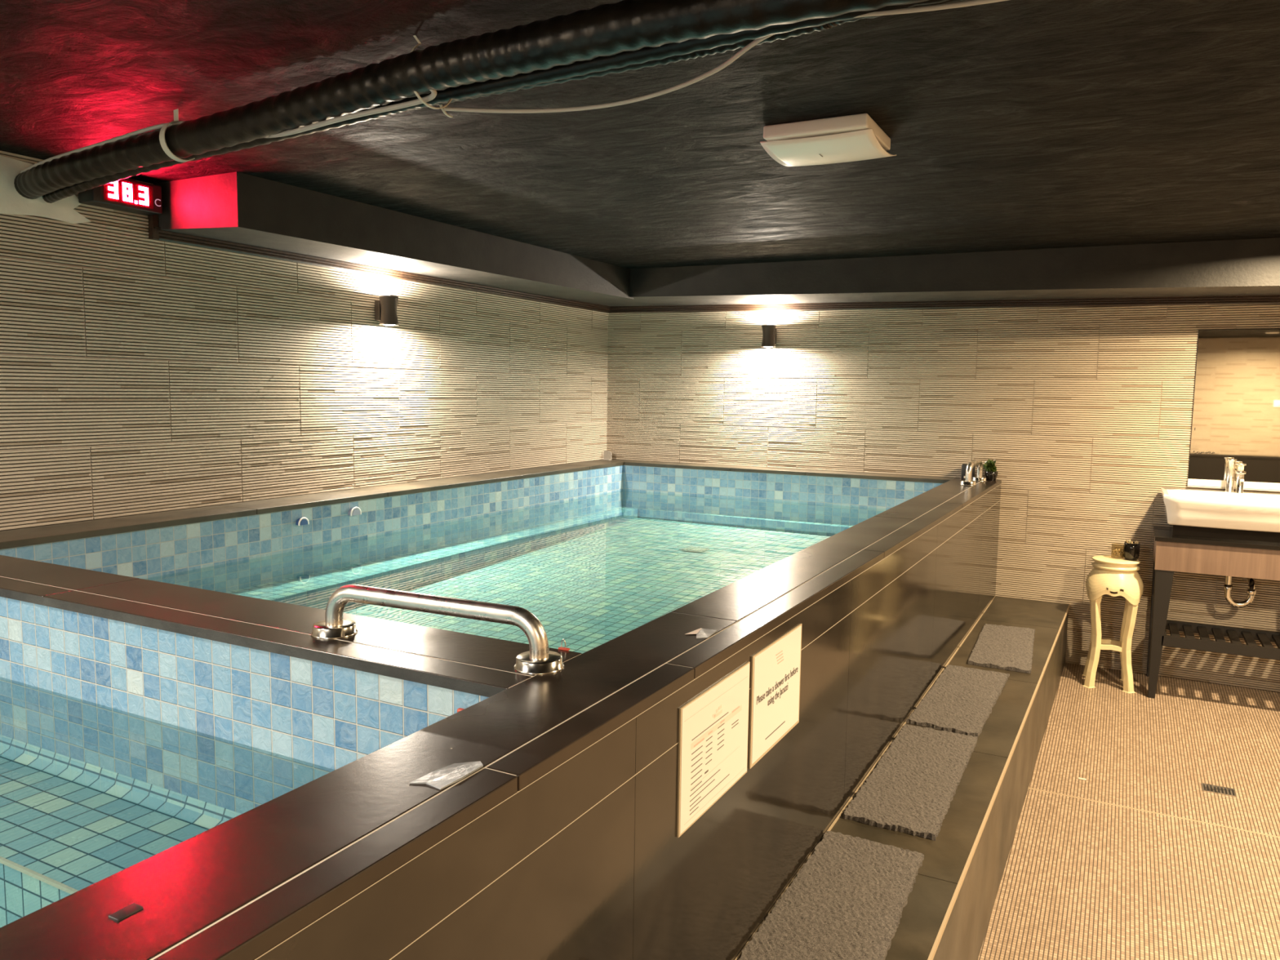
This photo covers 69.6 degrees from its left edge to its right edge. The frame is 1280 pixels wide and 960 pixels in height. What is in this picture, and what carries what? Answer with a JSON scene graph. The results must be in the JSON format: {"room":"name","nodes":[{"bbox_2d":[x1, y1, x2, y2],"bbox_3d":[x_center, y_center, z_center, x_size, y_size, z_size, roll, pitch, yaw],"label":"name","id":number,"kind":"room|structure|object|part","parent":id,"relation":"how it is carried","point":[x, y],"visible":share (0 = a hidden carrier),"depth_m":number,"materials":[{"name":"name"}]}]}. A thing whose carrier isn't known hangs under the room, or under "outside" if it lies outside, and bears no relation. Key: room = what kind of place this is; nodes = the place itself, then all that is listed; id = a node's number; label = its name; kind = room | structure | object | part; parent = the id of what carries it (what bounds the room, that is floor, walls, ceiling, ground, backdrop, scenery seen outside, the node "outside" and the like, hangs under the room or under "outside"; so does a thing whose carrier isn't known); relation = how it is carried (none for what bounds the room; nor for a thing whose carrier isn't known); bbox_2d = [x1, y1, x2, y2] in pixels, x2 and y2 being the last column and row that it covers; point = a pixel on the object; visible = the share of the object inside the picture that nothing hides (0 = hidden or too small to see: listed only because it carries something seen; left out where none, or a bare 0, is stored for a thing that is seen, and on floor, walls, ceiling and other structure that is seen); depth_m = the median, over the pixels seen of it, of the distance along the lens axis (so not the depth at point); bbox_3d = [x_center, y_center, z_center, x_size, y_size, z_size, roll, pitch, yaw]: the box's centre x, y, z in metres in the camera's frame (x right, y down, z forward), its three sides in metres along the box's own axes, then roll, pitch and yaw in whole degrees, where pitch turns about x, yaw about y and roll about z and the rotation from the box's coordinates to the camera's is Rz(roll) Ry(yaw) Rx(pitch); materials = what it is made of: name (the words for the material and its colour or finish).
{"room":"indoor spa pool","nodes":[
{"label":"indoor spa pool","id":0,"kind":"room"},
{"bbox_2d":[0,734,240,927],"bbox_3d":[-1.781,0.736,0.944,2.272,0.719,2.422,4,6,28],"label":"plunge pool","id":1,"kind":"object","parent":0,"point":[68,824],"visible":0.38,"depth_m":1.79,"materials":[{"name":"blue tile"}]},
{"bbox_2d":[0,555,582,813],"bbox_3d":[-1.070,0.627,2.054,2.062,0.740,0.228,4,6,28],"label":"divider","id":2,"kind":"object","parent":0,"point":[229,701],"visible":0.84,"depth_m":1.82,"materials":[{"name":"blue tile"}]},
{"bbox_2d":[311,584,564,675],"bbox_3d":[-0.375,0.254,1.647,0.540,0.099,0.084,3,6,25],"label":"grab rail","id":3,"kind":"object","parent":2,"relation":"attached to","point":[539,660],"visible":1,"depth_m":1.61,"materials":[{"name":"silver metal"}]},
{"bbox_2d":[558,639,569,650],"bbox_3d":[-0.137,0.296,1.659,0.021,0.020,0.008,4,6,28],"label":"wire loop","id":4,"kind":"object","parent":2,"relation":"on","point":[565,648],"visible":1,"depth_m":1.66,"materials":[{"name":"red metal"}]},
{"bbox_2d":[0,150,608,531],"bbox_3d":[-2.025,0.075,2.988,0.128,2.470,7.740,4,6,28],"label":"wall","id":5,"kind":"structure","parent":0,"point":[140,375],"depth_m":3.63,"materials":[{"name":"beige tile"}]},
{"bbox_2d":[78,178,162,215],"bbox_3d":[-1.760,-0.970,3.125,0.085,0.096,0.245,4,6,28],"label":"display","id":6,"kind":"object","parent":5,"relation":"attached to","point":[127,195],"visible":0.95,"depth_m":3.11,"materials":[{"name":"black plastic"}]},
{"bbox_2d":[147,214,609,313],"bbox_3d":[-0.963,-1.072,4.709,0.034,0.172,3.295,4,6,28],"label":"trim","id":7,"kind":"structure","parent":5,"relation":"attached to","point":[154,232],"depth_m":4.06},
{"bbox_2d":[374,295,399,325],"bbox_3d":[-1.168,-0.784,4.265,0.101,0.140,0.088,4,6,28],"label":"wall sconce","id":8,"kind":"object","parent":5,"relation":"attached to","point":[385,308],"visible":1,"depth_m":4.23,"materials":[{"name":"brown metal"}]},
{"bbox_3d":[-1.200,-0.786,4.282,0.029,0.090,0.060,4,6,28],"label":"wall plate","id":9,"kind":"part","parent":8,"relation":"part of","materials":[{"name":"brown metal"}]},
{"bbox_2d":[0,465,942,653],"bbox_3d":[-0.170,0.411,3.984,2.272,0.619,4.053,4,6,28],"label":"pool","id":10,"kind":"object","parent":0,"point":[590,580],"visible":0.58,"depth_m":4.16,"materials":[{"name":"teal tile"}]},
{"bbox_2d":[295,517,309,525],"bbox_3d":[-1.346,0.163,3.667,0.025,0.031,0.053,4,6,28],"label":"pool nozzle","id":11,"kind":"object","parent":10,"relation":"attached to","point":[304,521],"visible":1,"depth_m":3.66,"materials":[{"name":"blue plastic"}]},
{"bbox_2d":[0,450,632,549],"bbox_3d":[-1.639,0.099,3.353,0.221,0.083,6.498,4,6,28],"label":"stone ledge","id":12,"kind":"object","parent":10,"relation":"on","point":[14,538],"depth_m":3.56,"materials":[{"name":"stone"}]},
{"bbox_3d":[-0.225,-0.167,6.173,0.061,0.062,0.039,4,6,28],"label":"corner bracket","id":13,"kind":"part","parent":12,"relation":"part of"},
{"bbox_2d":[347,506,361,515],"bbox_3d":[-1.214,0.131,3.914,0.025,0.036,0.061,4,6,28],"label":"pool nozzle","id":14,"kind":"object","parent":10,"relation":"attached to","point":[353,511],"visible":1,"depth_m":3.90,"materials":[{"name":"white plastic"}]},
{"bbox_2d":[501,490,887,520],"bbox_3d":[-0.110,0.281,3.849,2.059,0.001,3.893,4,6,28],"label":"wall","id":15,"kind":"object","parent":10,"relation":"attached to","point":[620,501],"visible":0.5,"depth_m":5.21,"materials":[{"name":"blue tile"}]},
{"bbox_2d":[680,546,709,552],"bbox_3d":[0.290,0.364,4.842,0.120,0.008,0.110,4,6,28],"label":"drain","id":16,"kind":"object","parent":10,"relation":"on","point":[687,548],"visible":1,"depth_m":4.82,"materials":[{"name":"silver metal"}]},
{"bbox_2d":[623,460,955,483],"bbox_3d":[0.841,-0.055,5.613,2.053,0.021,0.167,4,6,28],"label":"stone ledge","id":17,"kind":"object","parent":10,"relation":"on","point":[636,463],"visible":0.91,"depth_m":5.51,"materials":[{"name":"stone"}]},
{"bbox_2d":[0,0,1279,268],"bbox_3d":[0.518,-0.915,1.554,5.840,0.120,7.740,4,6,28],"label":"ceiling","id":18,"kind":"structure","parent":0,"point":[1010,125],"depth_m":2.44,"materials":[{"name":"black paint"}]},
{"bbox_2d":[13,0,928,199],"bbox_3d":[0.439,-0.763,1.432,5.591,0.106,0.243,4,6,30],"label":"ventilation duct","id":19,"kind":"object","parent":18,"relation":"hanging from","point":[624,25],"visible":0.98,"depth_m":1.78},
{"bbox_2d":[159,108,195,162],"bbox_3d":[-1.199,-0.893,2.383,0.024,0.129,0.082,4,7,33],"label":"strap","id":20,"kind":"object","parent":19,"relation":"attached to","point":[162,135],"visible":1,"depth_m":2.36,"materials":[{"name":"beige"}]},
{"bbox_2d":[20,89,436,173],"bbox_3d":[-1.166,-0.880,2.382,1.827,0.092,0.072,4,7,33],"label":"cable","id":21,"kind":"object","parent":19,"relation":"on","point":[393,107],"visible":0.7,"depth_m":2.11,"materials":[{"name":"grey plastic"}]},
{"bbox_2d":[410,35,452,109],"bbox_3d":[-0.433,-0.839,1.905,0.008,0.132,0.120,4,7,33],"label":"strap","id":22,"kind":"object","parent":19,"relation":"attached to","point":[420,98],"visible":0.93,"depth_m":1.89,"materials":[{"name":"beige"}]},
{"bbox_2d":[42,0,947,203],"bbox_3d":[0.486,-0.753,1.498,5.568,0.084,0.152,4,6,30],"label":"conduit pipe","id":23,"kind":"object","parent":19,"relation":"attached to","point":[600,64],"visible":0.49,"depth_m":1.84,"materials":[{"name":"black plastic"}]},
{"bbox_2d":[444,0,1008,113],"bbox_3d":[0.396,-0.751,1.556,1.803,0.049,0.132,4,6,30],"label":"cable","id":24,"kind":"object","parent":23,"relation":"hanging from","point":[971,2],"visible":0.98,"depth_m":1.75,"materials":[{"name":"grey plastic"}]},
{"bbox_2d":[408,0,969,111],"bbox_3d":[0.941,-0.765,1.282,4.563,0.047,0.118,4,6,29],"label":"conduit pipe","id":25,"kind":"object","parent":18,"relation":"attached to","point":[722,49],"visible":0.21,"depth_m":1.73,"materials":[{"name":"black plastic"}]},
{"bbox_2d":[439,104,453,117],"bbox_3d":[-0.444,-0.849,2.102,0.006,0.032,0.044,4,6,30],"label":"strap","id":26,"kind":"object","parent":25,"relation":"hanging from","point":[441,105],"visible":0.77,"depth_m":2.10,"materials":[{"name":"beige"}]},
{"bbox_2d":[760,113,897,166],"bbox_3d":[0.519,-0.919,2.531,0.302,0.063,0.305,4,6,28],"label":"ceiling light","id":27,"kind":"object","parent":18,"relation":"attached to","point":[855,137],"visible":1,"depth_m":2.44,"materials":[{"name":"white plastic"}]},
{"bbox_2d":[606,304,1279,691],"bbox_3d":[2.276,-0.063,5.020,5.840,2.470,0.127,4,6,28],"label":"wall","id":28,"kind":"structure","parent":0,"point":[1084,415],"depth_m":5.08,"materials":[{"name":"beige tile"}]},
{"bbox_2d":[153,171,1279,306],"bbox_3d":[1.501,-0.906,3.434,5.600,0.236,3.270,4,6,28],"label":"ceiling beam","id":29,"kind":"structure","parent":28,"relation":"attached to","point":[237,207],"depth_m":4.35,"materials":[{"name":"black paint"}]},
{"bbox_2d":[760,324,776,347],"bbox_3d":[0.785,-0.875,5.602,0.088,0.140,0.101,4,6,28],"label":"wall sconce","id":30,"kind":"object","parent":28,"relation":"attached to","point":[769,331],"visible":1,"depth_m":5.57,"materials":[{"name":"brown metal"}]},
{"bbox_3d":[0.801,-0.878,5.634,0.060,0.090,0.029,4,6,28],"label":"wall plate","id":31,"kind":"part","parent":30,"relation":"part of","materials":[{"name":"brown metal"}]},
{"bbox_2d":[608,294,1279,313],"bbox_3d":[2.252,-0.937,4.866,5.600,0.123,0.034,4,6,28],"label":"trim","id":32,"kind":"structure","parent":28,"relation":"attached to","point":[1264,299],"depth_m":5.08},
{"bbox_2d":[1186,328,1279,491],"bbox_3d":[3.204,-0.332,4.427,0.939,0.786,0.015,4,6,28],"label":"wall mirror","id":33,"kind":"object","parent":28,"relation":"attached to","point":[1236,407],"visible":1,"depth_m":4.55,"materials":[{"name":"black mirror"}]},
{"bbox_2d":[977,662,1279,959],"bbox_3d":[0.485,1.443,1.784,5.840,0.310,7.740,4,6,28],"label":"floor","id":34,"kind":"structure","parent":0,"point":[1132,860],"depth_m":3.23,"materials":[{"name":"beige tile"}]},
{"bbox_2d":[0,477,1001,959],"bbox_3d":[0.374,0.819,2.351,0.244,1.140,6.496,4,6,28],"label":"wall","id":35,"kind":"structure","parent":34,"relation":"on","point":[564,844],"depth_m":1.34,"materials":[{"name":"black"}]},
{"bbox_2d":[108,902,143,921],"bbox_3d":[-0.456,0.384,0.817,0.014,0.002,0.024,4,6,28],"label":"plug","id":36,"kind":"object","parent":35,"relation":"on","point":[133,908],"visible":1,"depth_m":0.81,"materials":[{"name":"black plastic"}]},
{"bbox_2d":[408,760,483,789],"bbox_3d":[-0.231,0.356,1.121,0.046,0.003,0.093,4,6,28],"label":"tape patch","id":37,"kind":"object","parent":35,"relation":"on","point":[442,778],"visible":1,"depth_m":1.11,"materials":[{"name":"silver metal"}]},
{"bbox_2d":[685,627,716,638],"bbox_3d":[0.118,0.296,1.783,0.047,0.003,0.071,4,6,28],"label":"tape patch","id":38,"kind":"object","parent":35,"relation":"on","point":[700,633],"visible":1,"depth_m":1.78,"materials":[{"name":"beige"}]},
{"bbox_2d":[676,661,750,837],"bbox_3d":[0.138,0.475,1.664,0.004,0.222,0.308,4,6,28],"label":"notice sheet","id":39,"kind":"object","parent":35,"relation":"attached to","point":[713,726],"visible":1,"depth_m":1.64,"materials":[{"name":"beige paper"}]},
{"bbox_2d":[748,623,801,768],"bbox_3d":[0.290,0.447,1.944,0.005,0.228,0.300,4,6,28],"label":"notice sheet","id":40,"kind":"object","parent":35,"relation":"attached to","point":[775,668],"visible":1,"depth_m":1.92,"materials":[{"name":"beige paper"}]},
{"bbox_2d":[960,463,975,479],"bbox_3d":[1.828,-0.046,5.128,0.066,0.082,0.058,4,6,28],"label":"box","id":41,"kind":"object","parent":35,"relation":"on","point":[964,465],"visible":0.44,"depth_m":5.11,"materials":[{"name":"black plastic"}]},
{"bbox_2d":[960,459,986,485],"bbox_3d":[1.790,-0.046,4.927,0.082,0.119,0.366,4,7,31],"label":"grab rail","id":42,"kind":"object","parent":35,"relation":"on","point":[967,481],"visible":1,"depth_m":4.83,"materials":[{"name":"silver metal"}]},
{"bbox_2d":[983,458,998,480],"bbox_3d":[1.935,-0.058,5.077,0.070,0.118,0.076,-1,6,-18],"label":"potted plant","id":43,"kind":"object","parent":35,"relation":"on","point":[991,473],"visible":1,"depth_m":5.06,"materials":[{"name":"green plant"}]},
{"bbox_3d":[1.937,-0.023,5.077,0.068,0.050,0.068,4,6,28],"label":"pot","id":44,"kind":"part","parent":43,"relation":"part of","materials":[{"name":"black"}]},
{"bbox_2d":[734,595,1070,959],"bbox_3d":[0.520,1.183,2.082,0.457,0.512,6.900,4,6,28],"label":"step","id":45,"kind":"structure","parent":34,"relation":"on","point":[946,915],"depth_m":2.65,"materials":[{"name":"tile"}]},
{"bbox_2d":[737,831,924,959],"bbox_3d":[0.412,0.932,1.949,0.266,0.017,0.768,4,6,28],"label":"floor mat","id":46,"kind":"object","parent":45,"relation":"on","point":[847,901],"visible":1,"depth_m":2.00,"materials":[{"name":"grey fabric"}]},
{"bbox_2d":[843,724,977,840],"bbox_3d":[0.818,0.863,2.714,0.243,0.017,0.773,4,6,28],"label":"floor mat","id":47,"kind":"object","parent":45,"relation":"on","point":[911,789],"visible":1,"depth_m":2.63,"materials":[{"name":"grey fabric"}]},
{"bbox_2d":[906,664,1009,737],"bbox_3d":[1.190,0.801,3.408,0.255,0.016,0.773,4,6,28],"label":"floor mat","id":48,"kind":"object","parent":45,"relation":"on","point":[961,700],"visible":1,"depth_m":3.35,"materials":[{"name":"grey fabric"}]},
{"bbox_3d":[0.661,0.946,1.986,0.148,0.012,6.900,4,6,28],"label":"edge trim","id":49,"kind":"part","parent":45,"relation":"part of","materials":[{"name":"beige tile"}]},
{"bbox_2d":[967,623,1035,673],"bbox_3d":[1.623,0.738,4.112,0.248,0.017,0.746,3,6,24],"label":"floor mat","id":50,"kind":"object","parent":45,"relation":"on","point":[1011,648],"visible":1,"depth_m":4.04,"materials":[{"name":"grey fabric"}]},
{"bbox_2d":[1082,555,1143,693],"bbox_3d":[2.392,0.720,4.668,0.262,0.647,0.262,4,6,28],"label":"stool","id":51,"kind":"object","parent":34,"relation":"on","point":[1116,574],"visible":0.98,"depth_m":4.58,"materials":[{"name":"beige paint"}]},
{"bbox_3d":[2.352,0.766,4.778,0.049,0.521,0.073,-1,6,-21],"label":"leg","id":52,"kind":"part","parent":51,"relation":"part of","materials":[{"name":"beige paint"}]},
{"bbox_3d":[2.287,0.782,4.634,0.073,0.527,0.049,-1,6,-21],"label":"leg","id":53,"kind":"part","parent":51,"relation":"part of","materials":[{"name":"beige paint"}]},
{"bbox_2d":[1111,542,1124,559],"bbox_3d":[2.416,0.360,4.653,0.062,0.071,0.062,4,6,28],"label":"glass jar","id":54,"kind":"object","parent":51,"relation":"on","point":[1119,550],"visible":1,"depth_m":4.65,"materials":[{"name":"glass"}]},
{"bbox_3d":[2.496,0.774,4.713,0.073,0.520,0.049,-1,6,-21],"label":"leg","id":55,"kind":"part","parent":51,"relation":"part of","materials":[{"name":"beige paint"}]},
{"bbox_3d":[2.431,0.790,4.569,0.049,0.526,0.073,-1,6,-21],"label":"leg","id":56,"kind":"part","parent":51,"relation":"part of","materials":[{"name":"beige paint"}]},
{"bbox_2d":[1123,539,1140,560],"bbox_3d":[2.462,0.350,4.611,0.074,0.102,0.074,4,6,28],"label":"pot","id":57,"kind":"object","parent":51,"relation":"on","point":[1131,549],"visible":1,"depth_m":4.59,"materials":[{"name":"black ceramic"}]},
{"bbox_2d":[1146,524,1279,697],"bbox_3d":[2.875,0.642,4.463,0.713,0.856,0.398,4,6,28],"label":"washstand","id":58,"kind":"object","parent":34,"relation":"on","point":[1255,554],"visible":1,"depth_m":4.38,"materials":[{"name":"black wood"}]},
{"bbox_3d":[2.686,0.706,4.770,0.078,0.641,0.036,4,6,28],"label":"leg","id":59,"kind":"part","parent":58,"relation":"part of","materials":[{"name":"black wood"}]},
{"bbox_3d":[2.526,0.739,4.467,0.078,0.652,0.036,4,6,28],"label":"leg","id":60,"kind":"part","parent":58,"relation":"part of","materials":[{"name":"black wood"}]},
{"bbox_2d":[1160,487,1279,532],"bbox_3d":[2.864,0.146,4.380,0.668,0.144,0.440,4,6,28],"label":"basin","id":61,"kind":"object","parent":58,"relation":"on","point":[1212,508],"visible":1,"depth_m":4.28,"materials":[{"name":"white ceramic"}]},
{"bbox_2d":[1224,458,1246,493],"bbox_3d":[2.923,-0.017,4.487,0.070,0.163,0.140,1,6,1],"label":"tap","id":62,"kind":"object","parent":61,"relation":"on","point":[1240,472],"visible":1,"depth_m":4.52,"materials":[{"name":"silver metal"}]},
{"bbox_3d":[2.910,-0.022,4.536,0.042,0.163,0.042,4,6,28],"label":"post","id":63,"kind":"part","parent":62,"relation":"part of","materials":[{"name":"silver metal"}]},
{"bbox_3d":[2.935,-0.062,4.500,0.044,0.039,0.044,4,6,28],"label":"knob","id":64,"kind":"part","parent":62,"relation":"part of","materials":[{"name":"silver metal"}]},
{"bbox_3d":[2.911,-0.007,4.456,0.017,0.028,0.083,4,6,28],"label":"spout","id":65,"kind":"part","parent":62,"relation":"part of","materials":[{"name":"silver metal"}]},
{"bbox_2d":[1161,619,1279,660],"bbox_3d":[2.876,0.779,4.481,0.597,0.048,0.380,4,6,28],"label":"shelf","id":66,"kind":"object","parent":58,"relation":"attached to","point":[1267,651],"depth_m":4.44,"materials":[{"name":"black wood"}]},
{"bbox_2d":[1222,575,1256,607],"bbox_3d":[2.948,0.463,4.520,0.151,0.301,0.213,4,6,28],"label":"trap","id":67,"kind":"object","parent":58,"relation":"attached to","point":[1251,591],"visible":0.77,"depth_m":4.46,"materials":[{"name":"silver metal"}]},
{"bbox_2d":[1200,782,1236,797],"bbox_3d":[2.215,1.188,3.524,0.110,0.008,0.076,4,6,28],"label":"floor drain","id":68,"kind":"object","parent":34,"relation":"on","point":[1207,788],"visible":1,"depth_m":3.52,"materials":[{"name":"silver metal"}]}
]}

